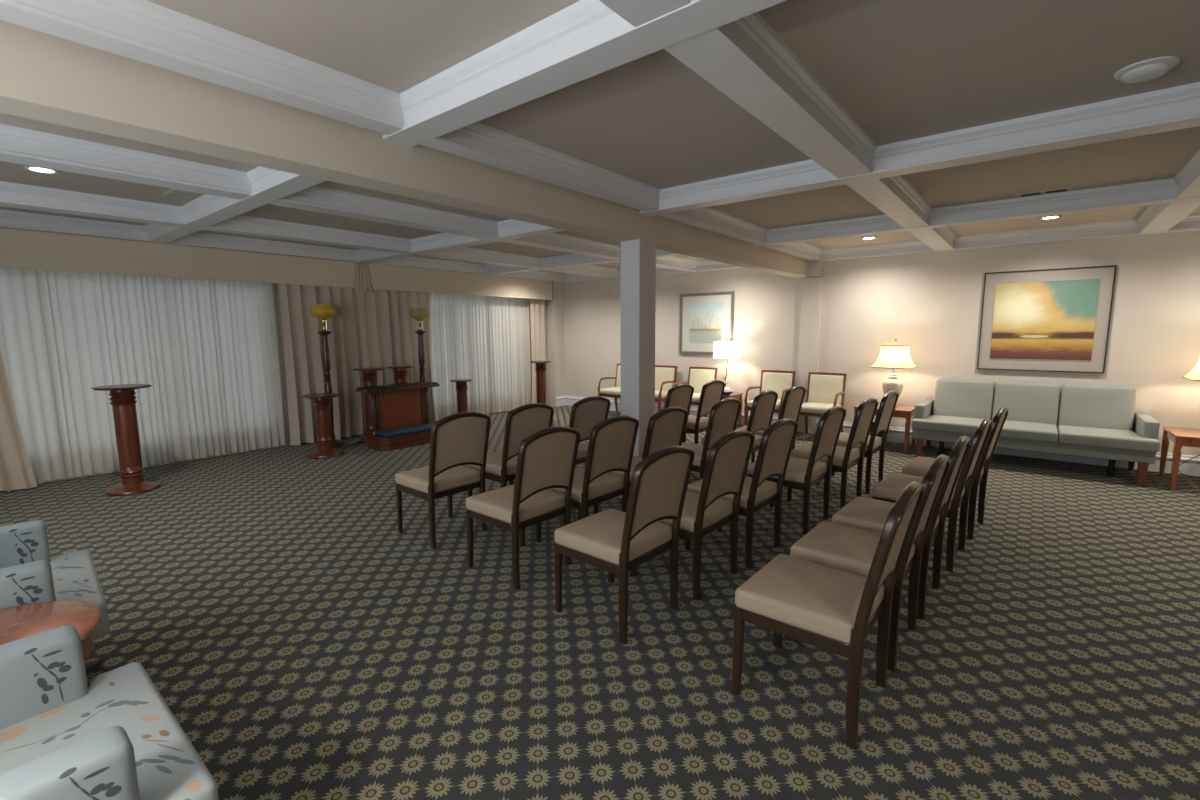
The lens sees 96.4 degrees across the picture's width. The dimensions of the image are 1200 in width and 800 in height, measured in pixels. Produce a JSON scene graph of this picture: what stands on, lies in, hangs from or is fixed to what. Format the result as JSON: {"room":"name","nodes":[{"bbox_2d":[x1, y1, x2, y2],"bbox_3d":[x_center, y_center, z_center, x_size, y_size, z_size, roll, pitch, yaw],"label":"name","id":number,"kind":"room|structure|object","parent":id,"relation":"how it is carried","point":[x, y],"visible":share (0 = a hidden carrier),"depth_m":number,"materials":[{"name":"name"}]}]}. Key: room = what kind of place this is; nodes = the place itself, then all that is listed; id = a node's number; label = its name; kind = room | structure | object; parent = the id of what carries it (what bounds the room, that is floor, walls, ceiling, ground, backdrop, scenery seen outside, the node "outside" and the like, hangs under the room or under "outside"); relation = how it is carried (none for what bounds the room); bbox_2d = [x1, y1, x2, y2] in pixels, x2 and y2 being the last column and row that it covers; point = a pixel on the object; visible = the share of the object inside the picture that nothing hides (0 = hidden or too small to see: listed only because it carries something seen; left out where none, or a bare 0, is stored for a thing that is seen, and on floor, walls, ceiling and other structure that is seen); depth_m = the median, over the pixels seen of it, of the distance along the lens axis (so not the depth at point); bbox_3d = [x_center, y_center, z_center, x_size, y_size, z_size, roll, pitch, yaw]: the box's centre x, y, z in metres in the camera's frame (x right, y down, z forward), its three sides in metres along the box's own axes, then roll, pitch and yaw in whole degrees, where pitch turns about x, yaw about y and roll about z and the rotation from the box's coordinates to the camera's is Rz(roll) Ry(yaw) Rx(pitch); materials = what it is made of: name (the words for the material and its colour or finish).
{"room":"funeral home chapel","nodes":[
{"label":"funeral home chapel","id":0,"kind":"room"},
{"bbox_2d":[43,284,531,482],"bbox_3d":[-4.048,-0.729,7.373,0.180,2.610,9.600,6,9,39],"label":"wall","id":1,"kind":"structure","parent":0,"point":[276,286],"depth_m":7.08,"materials":[{"name":"beige paint"}]},
{"bbox_2d":[0,228,356,287],"bbox_3d":[-5.061,-1.461,5.428,0.047,0.357,5.380,6,9,39],"label":"valance","id":2,"kind":"object","parent":1,"relation":"hanging from","point":[21,249],"visible":0.96,"depth_m":5.79,"materials":[{"name":"fabric"}]},
{"bbox_2d":[0,227,543,280],"bbox_3d":[-3.956,-1.918,6.958,0.300,0.145,9.320,6,9,39],"label":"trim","id":3,"kind":"structure","parent":1,"relation":"attached to","point":[0,227],"depth_m":6.25,"materials":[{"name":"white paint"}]},
{"bbox_2d":[0,350,36,491],"bbox_3d":[-5.900,-0.278,4.623,0.140,2.406,1.243,6,9,39],"label":"drape","id":4,"kind":"object","parent":3,"relation":"hanging from","point":[16,472],"visible":1,"depth_m":5.11,"materials":[{"name":"white fabric"}]},
{"bbox_2d":[0,267,285,483],"bbox_3d":[-4.965,-0.458,5.954,0.088,2.396,2.605,5,9,38],"label":"sheer curtain","id":5,"kind":"object","parent":3,"relation":"hanging from","point":[207,351],"visible":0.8,"depth_m":5.87,"materials":[{"name":"white fabric"}]},
{"bbox_2d":[279,284,363,444],"bbox_3d":[-3.743,-0.635,7.319,0.167,2.406,1.023,6,9,39],"label":"drape","id":6,"kind":"object","parent":3,"relation":"hanging from","point":[302,342],"visible":0.74,"depth_m":7.26,"materials":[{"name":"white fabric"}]},
{"bbox_2d":[357,289,434,433],"bbox_3d":[-3.045,-0.746,8.159,0.173,2.406,1.198,6,9,39],"label":"drape","id":7,"kind":"object","parent":3,"relation":"hanging from","point":[388,337],"visible":0.49,"depth_m":8.07,"materials":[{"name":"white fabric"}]},
{"bbox_2d":[429,293,530,421],"bbox_3d":[-2.077,-0.926,9.484,0.093,2.396,2.335,6,9,39],"label":"sheer curtain","id":8,"kind":"object","parent":3,"relation":"hanging from","point":[485,340],"visible":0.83,"depth_m":9.48,"materials":[{"name":"white fabric"}]},
{"bbox_2d":[530,299,546,402],"bbox_3d":[-1.176,-1.053,10.458,0.077,2.402,0.436,6,9,39],"label":"drape","id":9,"kind":"object","parent":3,"relation":"hanging from","point":[537,306],"visible":0.56,"depth_m":10.42,"materials":[{"name":"white fabric"}]},
{"bbox_2d":[364,263,552,299],"bbox_3d":[-2.144,-1.934,8.993,0.047,0.357,3.820,6,9,39],"label":"valance","id":10,"kind":"object","parent":1,"relation":"hanging from","point":[382,277],"visible":0.99,"depth_m":8.69,"materials":[{"name":"fabric"}]},
{"bbox_2d":[355,263,372,294],"bbox_3d":[-3.309,-1.691,7.511,0.036,0.433,0.260,6,9,39],"label":"valance tail","id":11,"kind":"object","parent":10,"relation":"attached to","point":[363,282],"visible":1,"depth_m":7.50,"materials":[{"name":"white fabric"}]},
{"bbox_2d":[0,405,1199,799],"bbox_3d":[0.413,1.053,3.958,11.650,0.100,9.900,6,9,39],"label":"floor","id":12,"kind":"structure","parent":0,"point":[305,646],"depth_m":2.56,"materials":[{"name":"carpet"}]},
{"bbox_2d":[0,601,101,661],"bbox_3d":[-1.926,1.028,1.686,0.580,0.548,0.580,6,9,39],"label":"round side table","id":13,"kind":"object","parent":12,"relation":"on","point":[21,621],"visible":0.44,"depth_m":1.80,"materials":[{"name":"brown wood"}]},
{"bbox_2d":[0,520,109,638],"bbox_3d":[-2.573,0.795,2.001,0.770,0.940,1.025,6,10,43],"label":"chair","id":14,"kind":"object","parent":12,"relation":"on","point":[28,574],"visible":0.47,"depth_m":2.25,"materials":[{"name":"fabric"}]},
{"bbox_2d":[50,550,109,638],"bbox_3d":[-2.474,0.865,2.116,0.770,0.150,0.735,6,10,43],"label":"seat cushion","id":15,"kind":"object","parent":14,"relation":"on","point":[75,577],"depth_m":2.26,"materials":[{"name":"fabric"}]},
{"bbox_2d":[0,625,218,799],"bbox_3d":[-1.513,0.905,1.102,0.770,0.940,1.025,6,9,39],"label":"chair","id":16,"kind":"object","parent":12,"relation":"on","point":[117,737],"visible":1,"depth_m":1.40,"materials":[{"name":"fabric"}]},
{"bbox_2d":[91,384,160,495],"bbox_3d":[-4.508,0.368,5.128,0.410,1.010,0.410,6,9,39],"label":"plant stand","id":17,"kind":"object","parent":12,"relation":"on","point":[123,402],"visible":1,"depth_m":5.07,"materials":[{"name":"brown wood"}]},
{"bbox_2d":[301,393,343,458],"bbox_3d":[-3.386,0.308,6.579,0.410,0.750,0.410,6,9,39],"label":"plant stand","id":18,"kind":"object","parent":12,"relation":"on","point":[321,401],"visible":1,"depth_m":6.51,"materials":[{"name":"brown wood"}]},
{"bbox_2d":[310,304,343,447],"bbox_3d":[-3.572,-0.308,7.039,0.294,1.855,0.294,6,9,39],"label":"lamp","id":19,"kind":"object","parent":12,"relation":"on","point":[323,312],"visible":0.86,"depth_m":6.96,"materials":[{"name":"brown wood"}]},
{"bbox_2d":[353,367,385,445],"bbox_3d":[-3.100,0.079,7.289,0.410,1.020,0.410,6,9,39],"label":"plant stand","id":20,"kind":"object","parent":12,"relation":"on","point":[369,374],"visible":0.66,"depth_m":7.20,"materials":[{"name":"brown wood"}]},
{"bbox_2d":[355,381,438,450],"bbox_3d":[-2.631,0.197,7.206,0.450,0.802,1.060,6,9,39],"label":"kneeler","id":21,"kind":"object","parent":12,"relation":"on","point":[399,412],"visible":0.92,"depth_m":7.12,"materials":[{"name":"brown wood"}]},
{"bbox_2d":[387,366,412,383],"bbox_3d":[-2.828,0.029,7.669,0.410,1.020,0.410,6,9,39],"label":"plant stand","id":22,"kind":"object","parent":12,"relation":"on","point":[400,374],"visible":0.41,"depth_m":7.55,"materials":[{"name":"brown wood"}]},
{"bbox_2d":[409,308,429,392],"bbox_3d":[-2.703,-0.457,8.165,0.294,1.855,0.294,6,9,39],"label":"lamp","id":23,"kind":"object","parent":12,"relation":"on","point":[419,314],"visible":0.74,"depth_m":8.07,"materials":[{"name":"brown wood"}]},
{"bbox_2d":[395,412,490,548],"bbox_3d":[-1.154,0.531,3.971,0.590,0.940,0.475,6,10,41],"label":"chair","id":24,"kind":"object","parent":12,"relation":"on","point":[458,439],"visible":1,"depth_m":3.81,"materials":[{"name":"beige fabric"}]},
{"bbox_2d":[450,379,472,412],"bbox_3d":[-2.216,0.042,8.638,0.410,0.740,0.410,6,9,39],"label":"plant stand","id":25,"kind":"object","parent":12,"relation":"on","point":[461,389],"visible":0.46,"depth_m":8.56,"materials":[{"name":"brown wood"}]},
{"bbox_2d":[467,403,553,496],"bbox_3d":[-0.731,0.473,4.409,0.590,0.940,0.475,6,10,41],"label":"chair","id":26,"kind":"object","parent":12,"relation":"on","point":[523,421],"visible":0.52,"depth_m":4.18,"materials":[{"name":"brown fabric"}]},
{"bbox_2d":[466,426,579,588],"bbox_3d":[-0.480,0.604,3.377,0.590,0.940,0.475,6,10,41],"label":"chair","id":27,"kind":"object","parent":12,"relation":"on","point":[546,459],"visible":0.98,"depth_m":3.23,"materials":[{"name":"brown fabric"}]},
{"bbox_2d":[531,360,553,420],"bbox_3d":[-0.986,-0.150,9.023,0.410,1.010,0.410,6,9,39],"label":"plant stand","id":28,"kind":"object","parent":12,"relation":"on","point":[540,365],"visible":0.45,"depth_m":8.93,"materials":[{"name":"brown wood"}]},
{"bbox_2d":[536,415,638,541],"bbox_3d":[-0.089,0.550,3.777,0.590,0.940,0.475,6,10,41],"label":"chair","id":29,"kind":"object","parent":12,"relation":"on","point":[611,444],"visible":0.77,"depth_m":3.61,"materials":[{"name":"brown fabric"}]},
{"bbox_2d":[569,396,609,464],"bbox_3d":[-0.266,0.413,4.852,0.590,0.940,0.475,6,10,41],"label":"chair","id":30,"kind":"object","parent":12,"relation":"on","point":[586,413],"visible":0.29,"depth_m":4.65,"materials":[{"name":"beige fabric"}]},
{"bbox_2d":[597,364,620,411],"bbox_3d":[0.350,-0.181,9.623,0.565,0.904,0.586,6,9,39],"label":"armchair","id":31,"kind":"object","parent":12,"relation":"on","point":[615,392],"visible":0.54,"depth_m":9.57,"materials":[{"name":"beige fabric"}]},
{"bbox_2d":[554,445,693,643],"bbox_3d":[0.127,0.672,2.820,0.590,0.940,0.475,6,10,41],"label":"chair","id":32,"kind":"object","parent":12,"relation":"on","point":[613,541],"visible":1,"depth_m":2.68,"materials":[{"name":"beige fabric"}]},
{"bbox_2d":[619,239,655,498],"bbox_3d":[0.336,-0.237,4.753,0.224,2.256,0.274,6,9,39],"label":"column","id":33,"kind":"structure","parent":12,"relation":"on","point":[638,256],"depth_m":4.63,"materials":[{"name":"paint"}]},
{"bbox_2d":[593,406,687,514],"bbox_3d":[0.317,0.497,4.178,0.590,0.940,0.475,6,10,41],"label":"chair","id":34,"kind":"object","parent":12,"relation":"on","point":[666,427],"visible":0.33,"depth_m":3.97,"materials":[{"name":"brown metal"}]},
{"bbox_2d":[655,365,677,410],"bbox_3d":[0.948,-0.123,9.141,0.565,0.904,0.586,6,9,39],"label":"armchair","id":35,"kind":"object","parent":12,"relation":"on","point":[665,378],"visible":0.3,"depth_m":9.18,"materials":[{"name":"beige fabric"}]},
{"bbox_2d":[664,384,693,442],"bbox_3d":[0.663,0.275,5.892,0.590,0.940,0.475,6,10,41],"label":"chair","id":36,"kind":"object","parent":12,"relation":"on","point":[680,395],"visible":0.22,"depth_m":5.69,"materials":[{"name":"beige fabric"}]},
{"bbox_2d":[630,430,754,599],"bbox_3d":[0.556,0.617,3.235,0.590,0.940,0.475,6,10,41],"label":"chair","id":37,"kind":"object","parent":12,"relation":"on","point":[704,512],"visible":0.66,"depth_m":3.04,"materials":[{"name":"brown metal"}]},
{"bbox_2d":[672,367,717,404],"bbox_3d":[1.531,-0.066,8.672,0.565,0.904,0.586,6,9,39],"label":"armchair","id":38,"kind":"object","parent":12,"relation":"on","point":[698,377],"visible":0.31,"depth_m":8.79,"materials":[{"name":"beige fabric"}]},
{"bbox_2d":[686,380,724,443],"bbox_3d":[1.107,0.215,6.340,0.590,0.940,0.475,6,10,41],"label":"chair","id":39,"kind":"object","parent":12,"relation":"on","point":[712,392],"visible":0.5,"depth_m":6.11,"materials":[{"name":"brown fabric"}]},
{"bbox_2d":[681,398,741,478],"bbox_3d":[0.861,0.429,4.686,0.590,0.940,0.475,6,10,41],"label":"chair","id":40,"kind":"object","parent":12,"relation":"on","point":[723,418],"visible":0.49,"depth_m":4.45,"materials":[{"name":"beige fabric"}]},
{"bbox_2d":[703,392,742,426],"bbox_3d":[1.915,0.159,8.378,0.460,0.528,0.460,6,9,39],"label":"end table","id":41,"kind":"object","parent":12,"relation":"on","point":[739,396],"visible":0.29,"depth_m":8.33,"materials":[{"name":"brown wood"}]},
{"bbox_2d":[713,339,740,386],"bbox_3d":[1.965,-0.526,8.324,0.410,0.845,0.410,6,9,39],"label":"lamp","id":42,"kind":"object","parent":41,"relation":"on","point":[727,349],"visible":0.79,"depth_m":8.13,"materials":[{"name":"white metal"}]},
{"bbox_2d":[723,387,733,394],"bbox_3d":[1.919,-0.136,8.154,0.224,0.114,0.224,6,9,39],"label":"tissue box","id":43,"kind":"object","parent":41,"relation":"on","point":[727,391],"visible":0.66,"depth_m":8.10,"materials":[{"name":"white paper"}]},
{"bbox_2d":[701,390,777,475],"bbox_3d":[1.363,0.354,5.252,0.590,0.940,0.475,6,10,41],"label":"chair","id":44,"kind":"object","parent":12,"relation":"on","point":[764,403],"visible":0.43,"depth_m":5.05,"materials":[{"name":"beige fabric"}]},
{"bbox_2d":[685,418,797,568],"bbox_3d":[0.959,0.564,3.632,0.590,0.940,0.475,6,10,41],"label":"chair","id":45,"kind":"object","parent":12,"relation":"on","point":[776,444],"visible":0.64,"depth_m":3.45,"materials":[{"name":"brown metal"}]},
{"bbox_2d":[744,370,795,425],"bbox_3d":[2.497,0.033,7.869,0.565,0.904,0.586,6,9,39],"label":"armchair","id":46,"kind":"object","parent":12,"relation":"on","point":[779,381],"visible":0.48,"depth_m":7.94,"materials":[{"name":"beige fabric"}]},
{"bbox_2d":[736,385,805,462],"bbox_3d":[1.800,0.295,5.692,0.590,0.940,0.475,6,10,41],"label":"chair","id":47,"kind":"object","parent":12,"relation":"on","point":[793,399],"visible":0.23,"depth_m":5.51,"materials":[{"name":"brown fabric"}]},
{"bbox_2d":[747,406,846,534],"bbox_3d":[1.527,0.491,4.177,0.590,0.940,0.475,6,10,41],"label":"chair","id":48,"kind":"object","parent":12,"relation":"on","point":[801,474],"visible":0.72,"depth_m":3.99,"materials":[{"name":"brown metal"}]},
{"bbox_2d":[800,372,846,433],"bbox_3d":[3.035,0.089,7.410,0.565,0.904,0.586,6,9,39],"label":"armchair","id":49,"kind":"object","parent":12,"relation":"on","point":[825,390],"visible":0.64,"depth_m":7.48,"materials":[{"name":"beige fabric"}]},
{"bbox_2d":[731,481,925,748],"bbox_3d":[0.917,0.752,2.165,0.590,0.940,0.475,6,10,40],"label":"chair","id":50,"kind":"object","parent":12,"relation":"on","point":[830,609],"visible":1,"depth_m":2.07,"materials":[{"name":"beige fabric"}]},
{"bbox_2d":[787,398,878,508],"bbox_3d":[2.017,0.427,4.650,0.590,0.940,0.475,6,10,41],"label":"chair","id":51,"kind":"object","parent":12,"relation":"on","point":[847,457],"visible":0.76,"depth_m":4.48,"materials":[{"name":"brown wood"}]},
{"bbox_2d":[816,390,898,493],"bbox_3d":[2.482,0.358,5.170,0.590,0.940,0.475,6,10,41],"label":"chair","id":52,"kind":"object","parent":12,"relation":"on","point":[887,405],"visible":0.61,"depth_m":4.97,"materials":[{"name":"brown wood"}]},
{"bbox_2d":[790,454,950,671],"bbox_3d":[1.299,0.694,2.600,0.590,0.940,0.475,6,10,40],"label":"chair","id":53,"kind":"object","parent":12,"relation":"on","point":[842,547],"visible":0.71,"depth_m":2.54,"materials":[{"name":"brown fabric"}]},
{"bbox_2d":[870,422,887,444],"bbox_3d":[3.627,0.447,6.989,0.236,0.288,0.236,6,9,39],"label":"wastebasket","id":54,"kind":"object","parent":12,"relation":"on","point":[881,432],"visible":0.12,"depth_m":6.92,"materials":[{"name":"black plastic"}]},
{"bbox_2d":[854,403,915,453],"bbox_3d":[3.663,0.340,6.893,0.640,0.528,0.560,6,9,39],"label":"end table","id":55,"kind":"object","parent":12,"relation":"on","point":[902,411],"visible":0.38,"depth_m":6.54,"materials":[{"name":"brown wood"}]},
{"bbox_2d":[870,339,916,406],"bbox_3d":[3.711,-0.346,6.789,0.465,0.860,0.465,6,9,39],"label":"table lamp","id":56,"kind":"object","parent":55,"relation":"on","point":[895,356],"visible":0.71,"depth_m":6.68,"materials":[{"name":"beige fabric"}]},
{"bbox_2d":[882,374,902,397],"bbox_3d":[3.712,-0.148,6.814,0.236,0.370,0.236,6,9,39],"label":"vase","id":57,"kind":"object","parent":56,"relation":"on","point":[894,384],"depth_m":6.74,"materials":[{"name":"beige ceramic"}]},
{"bbox_2d":[832,436,970,619],"bbox_3d":[1.686,0.638,3.025,0.590,0.940,0.475,6,10,41],"label":"chair","id":58,"kind":"object","parent":12,"relation":"on","point":[861,512],"visible":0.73,"depth_m":2.97,"materials":[{"name":"brown fabric"}]},
{"bbox_2d":[872,418,992,570],"bbox_3d":[2.205,0.564,3.581,0.590,0.940,0.475,6,10,42],"label":"chair","id":59,"kind":"object","parent":12,"relation":"on","point":[891,487],"visible":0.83,"depth_m":3.51,"materials":[{"name":"brown wood"}]},
{"bbox_2d":[902,407,1008,539],"bbox_3d":[2.685,0.497,4.080,0.590,0.940,0.475,6,10,43],"label":"chair","id":60,"kind":"object","parent":12,"relation":"on","point":[920,465],"visible":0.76,"depth_m":3.97,"materials":[{"name":"brown wood"}]},
{"bbox_2d":[911,378,1160,485],"bbox_3d":[4.703,0.273,5.969,2.040,0.890,0.880,6,9,39],"label":"sofa","id":61,"kind":"object","parent":12,"relation":"on","point":[1094,421],"visible":0.88,"depth_m":5.80,"materials":[{"name":"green fabric"}]},
{"bbox_2d":[911,415,983,434],"bbox_3d":[4.146,0.274,6.333,0.720,0.112,0.740,6,9,39],"label":"seat cushion","id":62,"kind":"object","parent":61,"relation":"on","point":[940,424],"depth_m":6.16,"materials":[{"name":"grey fabric"}]},
{"bbox_2d":[933,378,994,418],"bbox_3d":[4.403,-0.006,6.509,0.584,0.470,0.258,6,9,39],"label":"cushion","id":63,"kind":"object","parent":61,"relation":"on","point":[963,398],"depth_m":6.43,"materials":[{"name":"grey fabric"}]},
{"bbox_2d":[992,381,1060,425],"bbox_3d":[4.862,0.039,6.138,0.584,0.470,0.258,6,9,39],"label":"cushion","id":64,"kind":"object","parent":61,"relation":"on","point":[1031,402],"depth_m":6.05,"materials":[{"name":"grey fabric"}]},
{"bbox_2d":[999,420,1057,441],"bbox_3d":[4.659,0.320,5.920,0.584,0.120,0.740,6,9,39],"label":"seat cushion","id":65,"kind":"object","parent":61,"relation":"on","point":[1013,430],"depth_m":5.69,"materials":[{"name":"grey fabric"}]},
{"bbox_2d":[1058,384,1135,430],"bbox_3d":[5.322,0.084,5.768,0.584,0.470,0.258,6,9,39],"label":"cushion","id":66,"kind":"object","parent":61,"relation":"on","point":[1089,406],"depth_m":5.70,"materials":[{"name":"grey fabric"}]},
{"bbox_2d":[1057,425,1160,451],"bbox_3d":[5.171,0.374,5.508,0.720,0.112,0.740,6,9,39],"label":"seat cushion","id":67,"kind":"object","parent":61,"relation":"on","point":[1116,438],"depth_m":5.32,"materials":[{"name":"grey fabric"}]},
{"bbox_2d":[1159,426,1199,489],"bbox_3d":[5.762,0.574,5.051,0.620,0.513,0.660,6,9,39],"label":"end table","id":68,"kind":"object","parent":12,"relation":"on","point":[1180,436],"visible":1,"depth_m":5.01,"materials":[{"name":"brown wood"}]},
{"bbox_2d":[1182,357,1199,380],"bbox_3d":[5.855,-0.121,5.065,0.465,0.860,0.465,6,9,39],"label":"table lamp","id":69,"kind":"object","parent":68,"relation":"on","point":[1194,374],"visible":1,"depth_m":5.13,"materials":[{"name":"beige fabric"}]},
{"bbox_2d":[1178,455,1199,478],"bbox_3d":[6.017,0.634,5.393,0.305,0.298,0.163,6,9,39],"label":"power cord","id":70,"kind":"object","parent":12,"relation":"on","point":[1198,455],"visible":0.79,"depth_m":5.45,"materials":[{"name":"black plastic"}]},
{"bbox_2d":[0,0,1199,273],"bbox_3d":[0.399,-1.645,3.612,11.650,0.120,9.900,6,9,39],"label":"ceiling","id":71,"kind":"structure","parent":0,"point":[902,70],"depth_m":2.50,"materials":[{"name":"paint"}]},
{"bbox_2d":[23,166,59,173],"bbox_3d":[-3.795,-1.562,3.652,0.176,0.009,0.176,6,9,39],"label":"recessed light","id":72,"kind":"object","parent":71,"relation":"in","point":[30,168],"visible":0.96,"depth_m":3.65,"materials":[{"name":"white plastic"}]},
{"bbox_2d":[163,189,196,198],"bbox_3d":[-3.358,-1.647,4.296,0.300,0.011,0.160,6,9,39],"label":"ceiling vent","id":73,"kind":"object","parent":71,"relation":"in","point":[176,193],"visible":0.86,"depth_m":4.29,"materials":[{"name":"grey metal"}]},
{"bbox_2d":[144,166,326,243],"bbox_3d":[-2.977,-1.581,4.305,4.590,0.149,0.212,6,9,39],"label":"trim","id":74,"kind":"structure","parent":71,"relation":"attached to","point":[269,185],"depth_m":4.18,"materials":[{"name":"white paint"}]},
{"bbox_2d":[356,219,564,262],"bbox_3d":[-1.560,-1.811,6.037,4.590,0.149,0.212,6,9,39],"label":"trim","id":75,"kind":"structure","parent":71,"relation":"attached to","point":[510,229],"depth_m":6.03,"materials":[{"name":"white paint"}]},
{"bbox_2d":[482,249,682,274],"bbox_3d":[-0.168,-2.036,7.739,4.590,0.149,0.212,6,9,39],"label":"trim","id":76,"kind":"structure","parent":71,"relation":"attached to","point":[570,260],"depth_m":7.98,"materials":[{"name":"white paint"}]},
{"bbox_2d":[383,0,785,146],"bbox_3d":[1.379,-1.153,0.797,6.230,0.149,0.212,6,9,39],"label":"ceiling beam","id":77,"kind":"structure","parent":71,"relation":"attached to","point":[585,39],"depth_m":2.00,"materials":[{"name":"white paint"}]},
{"bbox_2d":[861,237,876,239],"bbox_3d":[3.273,-1.970,6.543,0.176,0.009,0.176,6,9,39],"label":"recessed light","id":78,"kind":"object","parent":71,"relation":"in","point":[864,238],"visible":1,"depth_m":6.55,"materials":[{"name":"white plastic"}]},
{"bbox_2d":[640,82,1199,215],"bbox_3d":[2.797,-1.383,2.529,6.230,0.149,0.212,6,9,39],"label":"trim","id":79,"kind":"structure","parent":71,"relation":"attached to","point":[1178,107],"depth_m":2.99,"materials":[{"name":"white paint"}]},
{"bbox_2d":[751,178,1199,246],"bbox_3d":[4.189,-1.609,4.230,6.230,0.149,0.212,6,9,39],"label":"trim","id":80,"kind":"structure","parent":71,"relation":"attached to","point":[1164,191],"depth_m":4.67,"materials":[{"name":"white paint"}]},
{"bbox_2d":[1015,187,1072,196],"bbox_3d":[3.621,-1.695,4.385,0.360,0.011,0.100,6,9,39],"label":"ceiling vent","id":81,"kind":"object","parent":71,"relation":"in","point":[1067,188],"visible":1,"depth_m":4.37,"materials":[{"name":"grey metal"}]},
{"bbox_2d":[1039,216,1061,219],"bbox_3d":[4.518,-1.828,5.387,0.176,0.009,0.176,6,9,39],"label":"recessed light","id":82,"kind":"object","parent":71,"relation":"in","point":[1047,217],"visible":0.99,"depth_m":5.38,"materials":[{"name":"white plastic"}]},
{"bbox_2d":[1114,56,1179,82],"bbox_3d":[2.346,-1.406,2.310,0.200,0.044,0.200,6,9,39],"label":"smoke detector","id":83,"kind":"object","parent":71,"relation":"attached to","point":[1145,70],"visible":1,"depth_m":2.27,"materials":[{"name":"white plastic"}]},
{"bbox_2d":[563,230,1199,455],"bbox_3d":[3.477,-0.789,7.539,11.650,2.610,0.150,6,9,39],"label":"wall","id":84,"kind":"structure","parent":0,"point":[930,303],"depth_m":6.93,"materials":[{"name":"beige paint"}]},
{"bbox_2d":[0,209,562,281],"bbox_3d":[-3.710,-1.917,6.939,0.106,0.145,9.600,6,9,39],"label":"trim","id":85,"kind":"structure","parent":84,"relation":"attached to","point":[8,219],"depth_m":6.19,"materials":[{"name":"white paint"}]},
{"bbox_2d":[0,181,617,277],"bbox_3d":[-2.726,-1.821,6.146,0.252,0.145,9.600,6,9,39],"label":"trim","id":86,"kind":"structure","parent":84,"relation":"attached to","point":[14,195],"depth_m":5.17,"materials":[{"name":"white paint"}]},
{"bbox_2d":[0,124,696,270],"bbox_3d":[-1.484,-1.699,5.146,0.252,0.145,9.600,6,9,39],"label":"trim","id":87,"kind":"structure","parent":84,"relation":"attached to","point":[18,145],"depth_m":3.69,"materials":[{"name":"white paint"}]},
{"bbox_2d":[0,20,806,277],"bbox_3d":[-0.109,-1.460,4.052,0.200,0.354,9.600,6,9,39],"label":"ceiling beam","id":88,"kind":"structure","parent":84,"relation":"attached to","point":[44,77],"depth_m":2.36,"materials":[{"name":"beige paint"}]},
{"bbox_2d":[0,0,822,260],"bbox_3d":[0.075,-1.546,3.890,0.156,0.145,9.600,6,9,39],"label":"trim","id":89,"kind":"structure","parent":84,"relation":"attached to","point":[145,31],"depth_m":2.21,"materials":[{"name":"white paint"}]},
{"bbox_2d":[545,281,564,406],"bbox_3d":[-0.926,-1.186,10.810,0.300,2.610,0.280,6,9,39],"label":"wall","id":90,"kind":"structure","parent":84,"relation":"attached to","point":[555,369],"depth_m":10.71,"materials":[{"name":"beige paint"}]},
{"bbox_2d":[556,395,564,406],"bbox_3d":[-0.790,0.019,10.865,0.026,0.205,0.270,6,9,39],"label":"baseboard","id":91,"kind":"structure","parent":84,"relation":"attached to","point":[560,400],"depth_m":10.85,"materials":[{"name":"white paint"}]},
{"bbox_2d":[563,260,744,282],"bbox_3d":[1.015,-2.228,9.184,4.590,0.149,0.126,6,9,39],"label":"trim","id":92,"kind":"structure","parent":84,"relation":"attached to","point":[706,265],"depth_m":9.02,"materials":[{"name":"white paint"}]},
{"bbox_2d":[679,291,734,354],"bbox_3d":[1.731,-1.247,8.785,0.970,1.000,0.030,6,9,39],"label":"framed picture","id":93,"kind":"object","parent":84,"relation":"attached to","point":[705,318],"visible":0.83,"depth_m":8.79,"materials":[{"name":"grey metal"}]},
{"bbox_2d":[599,0,956,250],"bbox_3d":[1.250,-1.430,2.944,0.252,0.145,9.600,6,9,39],"label":"trim","id":94,"kind":"structure","parent":84,"relation":"attached to","point":[745,59],"depth_m":2.33,"materials":[{"name":"white paint"}]},
{"bbox_2d":[797,260,822,433],"bbox_3d":[3.018,-0.742,7.758,0.270,2.465,0.100,6,9,39],"label":"trim","id":95,"kind":"structure","parent":84,"relation":"attached to","point":[811,290],"depth_m":7.70,"materials":[{"name":"beige paint"}]},
{"bbox_2d":[565,395,1199,475],"bbox_3d":[3.556,0.425,7.521,11.020,0.205,0.026,6,9,39],"label":"baseboard","id":96,"kind":"structure","parent":84,"relation":"attached to","point":[895,434],"depth_m":6.29,"materials":[{"name":"white paint"}]},
{"bbox_2d":[807,213,1199,261],"bbox_3d":[5.372,-1.800,5.675,6.230,0.149,0.126,6,9,39],"label":"trim","id":97,"kind":"structure","parent":84,"relation":"attached to","point":[1131,227],"depth_m":6.11,"materials":[{"name":"white paint"}]},
{"bbox_2d":[977,265,1116,372],"bbox_3d":[5.039,-0.903,6.123,1.140,1.150,0.030,6,9,39],"label":"framed picture","id":98,"kind":"object","parent":84,"relation":"attached to","point":[1046,320],"visible":1,"depth_m":6.09},
{"bbox_2d":[1138,150,1199,232],"bbox_3d":[2.647,-1.293,1.819,0.252,0.145,9.600,6,9,39],"label":"trim","id":99,"kind":"structure","parent":84,"relation":"attached to","point":[1158,217],"depth_m":4.37,"materials":[{"name":"white paint"}]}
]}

